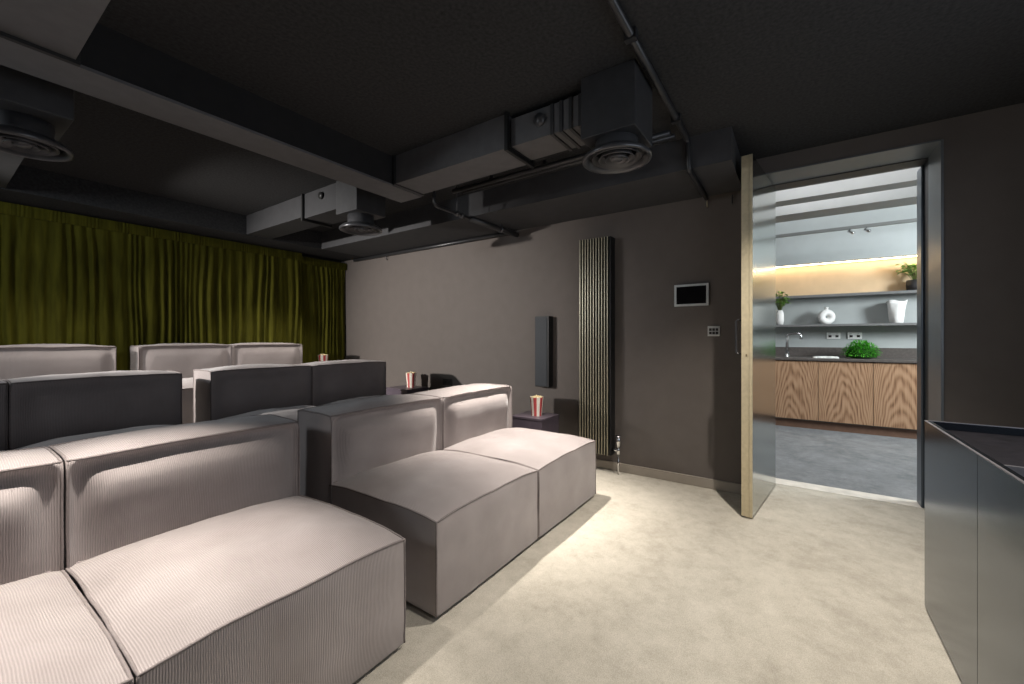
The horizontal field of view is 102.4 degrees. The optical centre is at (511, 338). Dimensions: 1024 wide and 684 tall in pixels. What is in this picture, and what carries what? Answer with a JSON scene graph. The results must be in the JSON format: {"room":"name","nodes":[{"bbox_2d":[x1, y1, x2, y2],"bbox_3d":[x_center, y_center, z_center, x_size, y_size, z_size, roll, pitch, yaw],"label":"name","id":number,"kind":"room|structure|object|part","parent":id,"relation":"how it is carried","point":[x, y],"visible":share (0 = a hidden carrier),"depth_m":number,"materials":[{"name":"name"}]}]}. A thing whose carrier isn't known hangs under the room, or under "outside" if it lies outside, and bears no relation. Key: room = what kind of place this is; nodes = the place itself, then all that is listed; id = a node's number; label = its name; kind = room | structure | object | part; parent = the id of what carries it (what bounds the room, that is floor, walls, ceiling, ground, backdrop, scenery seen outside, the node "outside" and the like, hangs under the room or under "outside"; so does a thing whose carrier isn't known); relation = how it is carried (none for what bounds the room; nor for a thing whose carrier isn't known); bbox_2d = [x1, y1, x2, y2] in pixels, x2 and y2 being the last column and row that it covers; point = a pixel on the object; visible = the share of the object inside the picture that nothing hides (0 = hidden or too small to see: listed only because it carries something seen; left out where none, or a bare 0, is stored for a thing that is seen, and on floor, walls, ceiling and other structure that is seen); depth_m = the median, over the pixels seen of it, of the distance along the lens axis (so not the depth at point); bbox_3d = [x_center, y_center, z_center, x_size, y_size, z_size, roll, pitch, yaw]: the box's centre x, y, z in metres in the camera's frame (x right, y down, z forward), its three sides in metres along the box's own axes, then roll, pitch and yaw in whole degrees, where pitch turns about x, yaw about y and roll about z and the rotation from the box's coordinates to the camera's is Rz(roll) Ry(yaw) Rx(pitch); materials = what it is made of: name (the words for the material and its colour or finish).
{"room":"auditorium","nodes":[
{"label":"auditorium","id":0,"kind":"room"},
{"bbox_2d":[0,213,340,269],"bbox_3d":[-3.872,-0.075,3.884,0.100,2.450,4.918,0,0,34],"label":"wall","id":1,"kind":"structure","parent":0,"point":[0,213],"depth_m":5.46,"materials":[{"name":"grey paint"}]},
{"bbox_2d":[20,0,1023,231],"bbox_3d":[-1.094,-1.360,1.975,6.840,0.120,4.918,0,0,34],"label":"ceiling","id":2,"kind":"structure","parent":0,"point":[393,77],"depth_m":1.97,"materials":[{"name":"black paint"}]},
{"bbox_2d":[0,151,23,187],"bbox_3d":[-3.144,-1.200,2.430,1.615,0.200,0.325,0,0,34],"label":"air duct","id":3,"kind":"object","parent":2,"relation":"attached to","point":[9,163],"visible":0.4,"depth_m":2.63,"materials":[{"name":"metal"}]},
{"bbox_2d":[0,65,73,161],"bbox_3d":[-2.284,-1.098,1.921,0.370,0.404,0.340,0,0,34],"label":"ceiling vent","id":4,"kind":"object","parent":2,"relation":"in","point":[35,112],"visible":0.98,"depth_m":1.87,"materials":[{"name":"grey metal"}]},
{"bbox_2d":[0,0,109,66],"bbox_3d":[-0.940,-1.193,0.892,2.160,0.214,0.353,0,0,34],"label":"air duct","id":5,"kind":"object","parent":2,"relation":"attached to","point":[59,29],"visible":1,"depth_m":1.44,"materials":[{"name":"grey metal"}]},
{"bbox_2d":[81,23,392,183],"bbox_3d":[-1.801,-1.200,1.762,0.227,0.200,3.565,0,0,34],"label":"ceiling beam","id":6,"kind":"structure","parent":2,"relation":"attached to","point":[108,51],"depth_m":2.06,"materials":[{"name":"black paint"}]},
{"bbox_2d":[0,37,421,202],"bbox_3d":[-1.799,-1.093,1.760,0.235,0.014,3.565,0,0,34],"label":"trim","id":7,"kind":"structure","parent":6,"relation":"attached to","point":[83,79],"depth_m":1.99,"materials":[{"name":"grey paint"}]},
{"bbox_2d":[247,183,346,238],"bbox_3d":[-2.055,-1.179,3.989,1.645,0.242,0.294,0,0,34],"label":"air duct","id":8,"kind":"object","parent":2,"relation":"attached to","point":[315,208],"visible":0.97,"depth_m":3.86,"materials":[{"name":"metal"}]},
{"bbox_2d":[336,181,384,235],"bbox_3d":[-1.260,-1.098,3.438,0.340,0.404,0.340,0,0,34],"label":"ceiling vent","id":9,"kind":"object","parent":2,"relation":"in","point":[361,207],"visible":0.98,"depth_m":3.35,"materials":[{"name":"grey metal"}]},
{"bbox_2d":[0,126,740,261],"bbox_3d":[-1.733,-1.198,2.475,5.020,0.205,4.818,0,0,34],"label":"ceiling","id":10,"kind":"structure","parent":2,"relation":"attached to","point":[574,193],"depth_m":3.49,"materials":[{"name":"black paint"}]},
{"bbox_2d":[0,201,301,370],"bbox_3d":[-3.835,-0.131,3.526,0.072,1.898,4.130,0,0,34],"label":"curtain","id":11,"kind":"object","parent":10,"relation":"hanging from","point":[61,283],"visible":0.56,"depth_m":3.90,"materials":[{"name":"green fabric"}]},
{"bbox_2d":[301,256,345,363],"bbox_3d":[-2.519,-0.116,5.524,0.058,1.868,0.643,0,0,34],"label":"curtain","id":12,"kind":"object","parent":10,"relation":"hanging from","point":[322,288],"visible":0.7,"depth_m":5.52,"materials":[{"name":"green fabric"}]},
{"bbox_2d":[432,185,518,236],"bbox_3d":[-0.281,-1.152,3.686,0.076,0.286,1.144,0,0,34],"label":"drain pipe","id":13,"kind":"object","parent":2,"relation":"hanging from","point":[501,229],"visible":0.88,"depth_m":3.63,"materials":[{"name":"black metal"}]},
{"bbox_2d":[393,93,586,195],"bbox_3d":[-0.167,-1.189,2.632,1.455,0.222,0.304,0,0,34],"label":"air duct","id":14,"kind":"object","parent":2,"relation":"attached to","point":[502,143],"visible":0.86,"depth_m":2.51,"materials":[{"name":"grey metal"}]},
{"bbox_2d":[452,129,670,193],"bbox_3d":[0.220,-1.241,2.882,1.700,0.118,0.036,0,0,34],"label":"conduit","id":15,"kind":"object","parent":2,"relation":"attached to","point":[666,133],"visible":0.65,"depth_m":2.92,"materials":[{"name":"black metal"}]},
{"bbox_2d":[462,133,675,193],"bbox_3d":[0.288,-1.258,2.981,1.700,0.084,0.028,0,0,34],"label":"conduit","id":16,"kind":"object","parent":2,"relation":"attached to","point":[672,136],"visible":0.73,"depth_m":3.01,"materials":[{"name":"black metal"}]},
{"bbox_2d":[581,59,651,173],"bbox_3d":[0.530,-1.098,2.087,0.340,0.404,0.340,0,0,34],"label":"ceiling vent","id":17,"kind":"object","parent":2,"relation":"in","point":[616,101],"visible":1,"depth_m":2.00,"materials":[{"name":"black metal"}]},
{"bbox_2d":[606,0,708,200],"bbox_3d":[0.774,-1.177,2.131,0.052,0.244,2.490,0,0,34],"label":"conduit","id":18,"kind":"object","parent":2,"relation":"attached to","point":[630,33],"visible":1,"depth_m":2.00,"materials":[{"name":"black metal"}]},
{"bbox_2d":[353,425,961,683],"bbox_3d":[0.759,1.208,2.906,8.840,0.123,8.550,0,0,34],"label":"floor","id":19,"kind":"structure","parent":0,"point":[648,580],"depth_m":1.86,"materials":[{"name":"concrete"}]},
{"bbox_2d":[0,414,405,683],"bbox_3d":[-1.266,0.759,1.202,1.093,0.782,1.544,0,0,34],"label":"sofa","id":20,"kind":"object","parent":19,"relation":"on","point":[195,553],"visible":1,"depth_m":1.30,"materials":[{"name":"grey fabric"}]},
{"bbox_3d":[-1.779,0.748,1.093,0.365,0.760,0.780,0,0,34],"label":"backrest","id":21,"kind":"part","parent":20,"relation":"part of","materials":[{"name":"grey fabric"}]},
{"bbox_3d":[-1.355,0.901,0.801,0.782,0.455,0.772,0,0,34],"label":"seat","id":22,"kind":"part","parent":20,"relation":"part of","materials":[{"name":"grey fabric"}]},
{"bbox_3d":[-1.346,0.748,1.724,0.365,0.760,0.774,0,0,34],"label":"backrest","id":23,"kind":"part","parent":20,"relation":"part of","materials":[{"name":"grey fabric"}]},
{"bbox_3d":[-0.921,0.901,1.432,0.784,0.454,0.765,0,0,34],"label":"seat","id":24,"kind":"part","parent":20,"relation":"part of","materials":[{"name":"grey fabric"}]},
{"bbox_2d":[297,383,595,617],"bbox_3d":[-0.285,0.758,2.628,1.092,0.784,1.629,0,0,34],"label":"sofa","id":25,"kind":"object","parent":19,"relation":"on","point":[448,471],"visible":0.91,"depth_m":2.17,"materials":[{"name":"grey fabric"}]},
{"bbox_3d":[-0.815,0.747,2.498,0.365,0.762,0.814,0,0,34],"label":"backrest","id":26,"kind":"part","parent":25,"relation":"part of","materials":[{"name":"grey fabric"}]},
{"bbox_3d":[-0.389,0.902,2.205,0.780,0.451,0.806,0,0,34],"label":"seat","id":27,"kind":"part","parent":25,"relation":"part of","materials":[{"name":"grey fabric"}]},
{"bbox_3d":[-0.357,0.749,3.165,0.366,0.758,0.823,0,0,34],"label":"backrest","id":28,"kind":"part","parent":25,"relation":"part of","materials":[{"name":"grey fabric"}]},
{"bbox_3d":[0.068,0.900,2.873,0.785,0.455,0.822,0,0,34],"label":"seat","id":29,"kind":"part","parent":25,"relation":"part of","materials":[{"name":"grey fabric"}]},
{"bbox_2d":[512,411,558,432],"bbox_3d":[0.211,0.919,3.716,0.320,0.462,0.305,0,0,34],"label":"side table","id":30,"kind":"object","parent":19,"relation":"on","point":[547,421],"visible":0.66,"depth_m":3.62,"materials":[{"name":"paint"}]},
{"bbox_2d":[530,395,543,415],"bbox_3d":[0.222,0.595,3.687,0.122,0.185,0.122,0,0,34],"label":"cup","id":31,"kind":"object","parent":30,"relation":"on","point":[536,401],"visible":1,"depth_m":3.64,"materials":[{"name":"paper"}]},
{"bbox_2d":[776,360,817,428],"bbox_3d":[3.787,0.716,5.548,0.520,0.868,0.534,0,0,34],"label":"base cabinet","id":32,"kind":"object","parent":19,"relation":"on","point":[796,380],"visible":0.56,"depth_m":5.31,"materials":[{"name":"brown wood"}]},
{"bbox_2d":[818,361,872,434],"bbox_3d":[4.217,0.716,5.252,0.525,0.868,0.534,0,0,34],"label":"base cabinet","id":33,"kind":"object","parent":19,"relation":"on","point":[845,389],"visible":0.96,"depth_m":5.03,"materials":[{"name":"brown wood"}]},
{"bbox_2d":[873,362,916,438],"bbox_3d":[4.650,0.716,4.955,0.525,0.868,0.534,0,0,34],"label":"base cabinet","id":34,"kind":"object","parent":19,"relation":"on","point":[894,384],"visible":0.55,"depth_m":4.78,"materials":[{"name":"brown wood"}]},
{"bbox_2d":[924,420,1023,683],"bbox_3d":[1.326,0.749,0.452,0.766,0.802,2.648,0,0,34],"label":"media cabinet","id":35,"kind":"object","parent":19,"relation":"on","point":[974,473],"visible":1,"depth_m":1.28,"materials":[{"name":"grey metal"}]},
{"bbox_3d":[1.590,0.744,1.491,0.022,0.788,0.606,0,0,34],"label":"door","id":36,"kind":"part","parent":35,"relation":"part of","materials":[{"name":"grey metal"}]},
{"bbox_3d":[2.073,0.744,1.538,0.764,0.788,0.012,0,0,34],"label":"panel","id":37,"kind":"part","parent":35,"relation":"part of","materials":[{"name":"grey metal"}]},
{"bbox_3d":[1.238,0.744,0.979,0.022,0.788,0.630,0,0,34],"label":"door","id":38,"kind":"part","parent":35,"relation":"part of","materials":[{"name":"grey metal"}]},
{"bbox_3d":[5.081,0.716,4.659,0.520,0.868,0.534,0,0,34],"label":"cabinet","id":39,"kind":"object","parent":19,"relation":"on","visible":0},
{"bbox_2d":[776,356,916,362],"bbox_3d":[4.218,0.265,5.248,2.610,0.030,0.568,0,0,34],"label":"countertop","id":40,"kind":"structure","parent":39,"relation":"on","point":[846,359],"depth_m":5.06,"materials":[{"name":"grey stone"}]},
{"bbox_2d":[785,332,802,356],"bbox_3d":[3.834,0.080,5.615,0.203,0.340,0.102,0,0,34],"label":"tap","id":41,"kind":"object","parent":40,"relation":"on","point":[791,333],"visible":1,"depth_m":5.65,"materials":[{"name":"silver metal"}]},
{"bbox_2d":[812,356,838,357],"bbox_3d":[4.018,0.236,5.284,0.270,0.025,0.170,0,0,34],"label":"folded cloth","id":42,"kind":"object","parent":40,"relation":"on","point":[814,356],"visible":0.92,"depth_m":5.24,"materials":[{"name":"white fabric"}]},
{"bbox_2d":[839,340,882,358],"bbox_3d":[4.361,0.132,5.154,0.425,0.236,0.336,0,0,34],"label":"plant","id":43,"kind":"object","parent":40,"relation":"on","point":[863,350],"visible":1,"depth_m":5.09,"materials":[{"name":"green plant"}]},
{"bbox_2d":[341,103,1023,483],"bbox_3d":[1.286,-0.425,3.586,8.940,3.150,0.432,0,0,34],"label":"wall","id":44,"kind":"structure","parent":0,"point":[463,313],"depth_m":3.35,"materials":[{"name":"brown paint"}]},
{"bbox_2d":[353,233,507,261],"bbox_3d":[-1.075,-1.072,4.917,2.660,0.036,0.036,0,0,34],"label":"conduit","id":45,"kind":"object","parent":44,"relation":"attached to","point":[498,234],"visible":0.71,"depth_m":4.78,"materials":[{"name":"black metal"}]},
{"bbox_2d":[443,378,451,385],"bbox_3d":[-0.738,0.497,4.706,0.145,0.075,0.012,0,0,34],"label":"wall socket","id":46,"kind":"object","parent":44,"relation":"attached to","point":[445,381],"visible":1,"depth_m":4.70,"materials":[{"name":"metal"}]},
{"bbox_2d":[535,316,552,386],"bbox_3d":[0.327,0.124,3.927,0.185,0.669,0.091,0,0,34],"label":"wall speaker","id":47,"kind":"object","parent":44,"relation":"attached to","point":[543,324],"visible":1,"depth_m":3.88,"materials":[{"name":"black fabric"}]},
{"bbox_2d":[535,317,546,385],"bbox_3d":[0.276,0.124,3.911,0.130,0.652,0.007,0,0,34],"label":"speaker grille","id":48,"kind":"object","parent":47,"relation":"attached to","point":[540,322],"depth_m":3.91,"materials":[{"name":"black fabric"}]},
{"bbox_2d":[579,236,620,474],"bbox_3d":[0.780,0.140,3.595,0.371,2.020,0.125,0,0,34],"label":"radiator","id":49,"kind":"object","parent":44,"relation":"attached to","point":[596,255],"visible":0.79,"depth_m":3.56,"materials":[{"name":"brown metal"}]},
{"bbox_3d":[0.861,0.062,3.536,0.006,1.865,0.108,0,0,34],"label":"panel","id":50,"kind":"part","parent":49,"relation":"part of","materials":[{"name":"black metal"}]},
{"bbox_2d":[596,459,740,494],"bbox_3d":[0.902,1.113,3.579,2.155,0.075,0.014,0,0,34],"label":"baseboard","id":51,"kind":"structure","parent":44,"relation":"attached to","point":[703,482],"depth_m":3.31,"materials":[{"name":"grey"}]},
{"bbox_2d":[674,283,708,306],"bbox_3d":[1.405,-0.340,3.228,0.250,0.170,0.021,0,0,34],"label":"screen","id":52,"kind":"object","parent":44,"relation":"attached to","point":[688,294],"visible":1,"depth_m":3.22,"materials":[{"name":"black plastic"}]},
{"bbox_2d":[708,326,719,335],"bbox_3d":[1.538,-0.057,3.141,0.085,0.077,0.015,0,0,34],"label":"light switch","id":53,"kind":"object","parent":44,"relation":"attached to","point":[712,330],"visible":1,"depth_m":3.13,"materials":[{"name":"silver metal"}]},
{"bbox_2d":[735,154,775,517],"bbox_3d":[1.746,-0.016,2.943,0.108,2.312,0.793,0,0,42],"label":"door","id":54,"kind":"structure","parent":44,"relation":"in","point":[758,193],"depth_m":2.73,"materials":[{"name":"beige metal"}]},
{"bbox_3d":[1.484,-0.010,2.695,0.047,0.234,0.013,0,0,42],"label":"handle","id":55,"kind":"part","parent":54,"relation":"part of","materials":[{"name":"black metal"}]},
{"bbox_2d":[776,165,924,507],"bbox_3d":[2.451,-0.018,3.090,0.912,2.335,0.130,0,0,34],"label":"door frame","id":56,"kind":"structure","parent":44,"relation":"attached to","point":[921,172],"depth_m":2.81,"materials":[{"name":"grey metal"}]},
{"bbox_2d":[766,139,943,421],"bbox_3d":[2.336,-0.018,2.922,0.912,2.335,0.538,0,0,34],"label":"trim","id":57,"kind":"structure","parent":44,"relation":"attached to","point":[932,150],"depth_m":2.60,"materials":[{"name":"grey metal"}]},
{"bbox_2d":[776,204,916,265],"bbox_3d":[4.253,-1.458,5.485,6.000,0.885,0.139,0,0,34],"label":"ceiling","id":58,"kind":"structure","parent":0,"point":[894,240],"depth_m":5.33,"materials":[{"name":"grey paint"}]},
{"bbox_2d":[776,255,916,267],"bbox_3d":[4.246,-1.008,5.475,4.400,0.015,0.045,0,0,34],"label":"led strip","id":59,"kind":"object","parent":58,"relation":"attached to","point":[908,255],"visible":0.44,"depth_m":5.36,"materials":[{"name":"white plastic"}]},
{"bbox_2d":[776,294,916,347],"bbox_3d":[4.321,-0.375,5.585,6.000,3.050,0.100,0,0,34],"label":"wall","id":60,"kind":"structure","parent":0,"point":[858,309],"depth_m":5.43,"materials":[{"name":"grey paint"}]},
{"bbox_2d":[827,332,839,338],"bbox_3d":[4.309,-0.038,5.522,0.146,0.086,0.015,0,0,34],"label":"wall socket","id":61,"kind":"object","parent":60,"relation":"attached to","point":[830,335],"visible":1,"depth_m":5.52,"materials":[{"name":"white plastic"}]},
{"bbox_2d":[776,257,916,296],"bbox_3d":[4.289,-0.800,5.537,6.000,0.430,0.013,0,0,34],"label":"wall panel","id":62,"kind":"object","parent":60,"relation":"attached to","point":[880,275],"depth_m":5.45,"materials":[{"name":"beige paint"}]},
{"bbox_2d":[776,323,916,326],"bbox_3d":[4.222,-0.174,5.440,4.400,0.028,0.249,0,0,34],"label":"wall shelf","id":63,"kind":"object","parent":60,"relation":"attached to","point":[863,324],"visible":0.44,"depth_m":5.23,"materials":[{"name":"grey wood"}]},
{"bbox_2d":[776,291,789,324],"bbox_3d":[3.706,-0.422,5.715,0.278,0.469,0.300,0,0,34],"label":"vase","id":64,"kind":"object","parent":63,"relation":"on","point":[779,313],"visible":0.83,"depth_m":5.67,"materials":[{"name":"white ceramic"}]},
{"bbox_2d":[818,307,834,323],"bbox_3d":[4.180,-0.299,5.476,0.205,0.230,0.084,0,0,8],"label":"ring vase","id":65,"kind":"object","parent":63,"relation":"on","point":[822,314],"visible":0.98,"depth_m":5.44,"materials":[{"name":"white ceramic"}]},
{"bbox_2d":[886,300,907,322],"bbox_3d":[4.748,-0.332,5.083,0.204,0.287,0.161,0,0,34],"label":"vase","id":66,"kind":"object","parent":63,"relation":"on","point":[896,309],"visible":0.89,"depth_m":5.03,"materials":[{"name":"white ceramic"}]},
{"bbox_2d":[776,290,916,299],"bbox_3d":[4.239,-0.567,5.465,4.400,0.033,0.189,0,0,34],"label":"wall shelf","id":67,"kind":"object","parent":60,"relation":"attached to","point":[902,291],"visible":0.44,"depth_m":5.28,"materials":[{"name":"concrete"}]},
{"bbox_2d":[895,262,916,289],"bbox_3d":[4.856,-0.753,4.968,0.348,0.341,0.313,0,0,34],"label":"potted plant","id":68,"kind":"object","parent":67,"relation":"on","point":[910,284],"visible":0.71,"depth_m":4.99,"materials":[{"name":"green plant"}]},
{"bbox_3d":[4.880,-0.645,4.994,0.156,0.125,0.156,0,0,34],"label":"pot","id":69,"kind":"part","parent":68,"relation":"part of","materials":[{"name":"grey ceramic"}]},
{"bbox_2d":[776,347,916,358],"bbox_3d":[4.375,0.185,5.477,2.610,0.130,0.015,0,0,34],"label":"backsplash","id":70,"kind":"structure","parent":60,"relation":"attached to","point":[901,353],"depth_m":5.52,"materials":[{"name":"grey stone"}]},
{"bbox_2d":[848,332,861,338],"bbox_3d":[4.490,-0.038,5.398,0.146,0.086,0.015,0,0,34],"label":"wall socket","id":71,"kind":"object","parent":60,"relation":"attached to","point":[851,335],"visible":1,"depth_m":5.39,"materials":[{"name":"white plastic"}]},
{"bbox_3d":[3.444,-1.950,4.307,6.000,0.100,3.200,0,0,34],"label":"ceiling","id":72,"kind":"structure","parent":0,"visible":0},
{"bbox_2d":[776,218,916,237],"bbox_3d":[3.970,-1.577,5.074,5.600,0.646,0.063,0,0,34],"label":"track light","id":73,"kind":"object","parent":72,"relation":"hanging from","point":[865,226],"visible":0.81,"depth_m":4.97,"materials":[{"name":"grey paint"}]},
{"bbox_3d":[-2.574,0.989,3.053,2.980,0.322,4.818,0,0,34],"label":"platform","id":74,"kind":"object","parent":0,"visible":0},
{"bbox_2d":[0,344,115,378],"bbox_3d":[-3.614,0.437,2.846,1.017,0.782,1.409,0,0,34],"label":"sofa","id":75,"kind":"object","parent":74,"relation":"on","point":[16,361],"visible":0.26,"depth_m":3.25,"materials":[{"name":"grey fabric"}]},
{"bbox_2d":[0,370,181,450],"bbox_3d":[-2.445,0.598,2.050,1.091,0.783,1.461,0,0,34],"label":"sofa","id":76,"kind":"object","parent":74,"relation":"on","point":[36,411],"visible":0.27,"depth_m":2.37,"materials":[{"name":"grey fabric"}]},
{"bbox_3d":[-2.960,0.588,1.952,0.346,0.760,0.715,0,0,34],"label":"backrest","id":77,"kind":"part","parent":76,"relation":"part of","materials":[{"name":"grey fabric"}]},
{"bbox_3d":[-2.117,0.739,2.250,0.772,0.457,0.745,0,0,34],"label":"seat","id":78,"kind":"part","parent":76,"relation":"part of","materials":[{"name":"grey fabric"}]},
{"bbox_2d":[130,343,301,424],"bbox_3d":[-2.715,0.436,4.154,1.018,0.784,1.500,0,0,34],"label":"sofa","id":79,"kind":"object","parent":74,"relation":"on","point":[183,358],"visible":0.23,"depth_m":4.02,"materials":[{"name":"grey fabric"}]},
{"bbox_3d":[-3.229,0.425,4.051,0.285,0.762,0.748,0,0,34],"label":"backrest","id":80,"kind":"part","parent":79,"relation":"part of","materials":[{"name":"grey fabric"}]},
{"bbox_3d":[-2.825,0.580,3.772,0.765,0.453,0.744,0,0,34],"label":"seat","id":81,"kind":"part","parent":79,"relation":"part of","materials":[{"name":"grey fabric"}]},
{"bbox_3d":[-2.808,0.426,4.666,0.285,0.760,0.760,0,0,34],"label":"backrest","id":82,"kind":"part","parent":79,"relation":"part of","materials":[{"name":"grey fabric"}]},
{"bbox_2d":[193,360,390,423],"bbox_3d":[-1.518,0.598,3.398,1.088,0.783,1.528,0,0,34],"label":"sofa","id":83,"kind":"object","parent":74,"relation":"on","point":[283,390],"visible":0.3,"depth_m":3.26,"materials":[{"name":"grey fabric"}]},
{"bbox_3d":[-2.041,0.587,3.288,0.344,0.761,0.751,0,0,34],"label":"backrest","id":84,"kind":"part","parent":83,"relation":"part of","materials":[{"name":"grey fabric"}]},
{"bbox_3d":[-1.609,0.739,2.990,0.772,0.458,0.742,0,0,34],"label":"seat","id":85,"kind":"part","parent":83,"relation":"part of","materials":[{"name":"grey fabric"}]},
{"bbox_3d":[-1.613,0.589,3.913,0.346,0.758,0.785,0,0,34],"label":"backrest","id":86,"kind":"part","parent":83,"relation":"part of","materials":[{"name":"grey fabric"}]},
{"bbox_3d":[-1.179,0.740,3.615,0.773,0.455,0.774,0,0,34],"label":"seat","id":87,"kind":"part","parent":83,"relation":"part of","materials":[{"name":"grey fabric"}]},
{"bbox_2d":[386,385,428,394],"bbox_3d":[-1.218,0.777,4.779,0.380,0.425,0.320,0,0,34],"label":"side table","id":88,"kind":"object","parent":74,"relation":"on","point":[395,390],"visible":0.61,"depth_m":4.68,"materials":[{"name":"paint"}]},
{"bbox_2d":[406,371,415,387],"bbox_3d":[-1.173,0.472,4.791,0.122,0.185,0.122,0,0,34],"label":"cup","id":89,"kind":"object","parent":88,"relation":"on","point":[410,376],"visible":1,"depth_m":4.75,"materials":[{"name":"paper"}]},
{"bbox_3d":[-2.404,0.601,5.224,0.280,0.453,0.310,0,0,34],"label":"side table","id":90,"kind":"object","parent":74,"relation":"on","visible":0},
{"bbox_2d":[318,354,327,360],"bbox_3d":[-2.399,0.282,5.233,0.122,0.185,0.122,0,0,34],"label":"cup","id":91,"kind":"object","parent":90,"relation":"on","point":[322,357],"visible":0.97,"depth_m":5.19,"materials":[{"name":"paper"}]},
{"bbox_3d":[0.901,-0.375,5.993,0.100,3.050,3.100,0,0,34],"label":"wall","id":92,"kind":"structure","parent":0,"visible":0},
{"bbox_2d":[776,186,916,222],"bbox_3d":[3.605,-1.508,4.542,6.000,0.205,0.330,0,0,34],"label":"ceiling beam","id":93,"kind":"structure","parent":92,"relation":"attached to","point":[905,196],"depth_m":4.42,"materials":[{"name":"grey paint"}]},
{"bbox_2d":[776,167,919,206],"bbox_3d":[3.246,-1.480,4.019,6.000,0.140,0.200,0,0,34],"label":"ceiling beam","id":94,"kind":"structure","parent":92,"relation":"attached to","point":[904,178],"depth_m":3.95,"materials":[{"name":"grey paint"}]}
]}

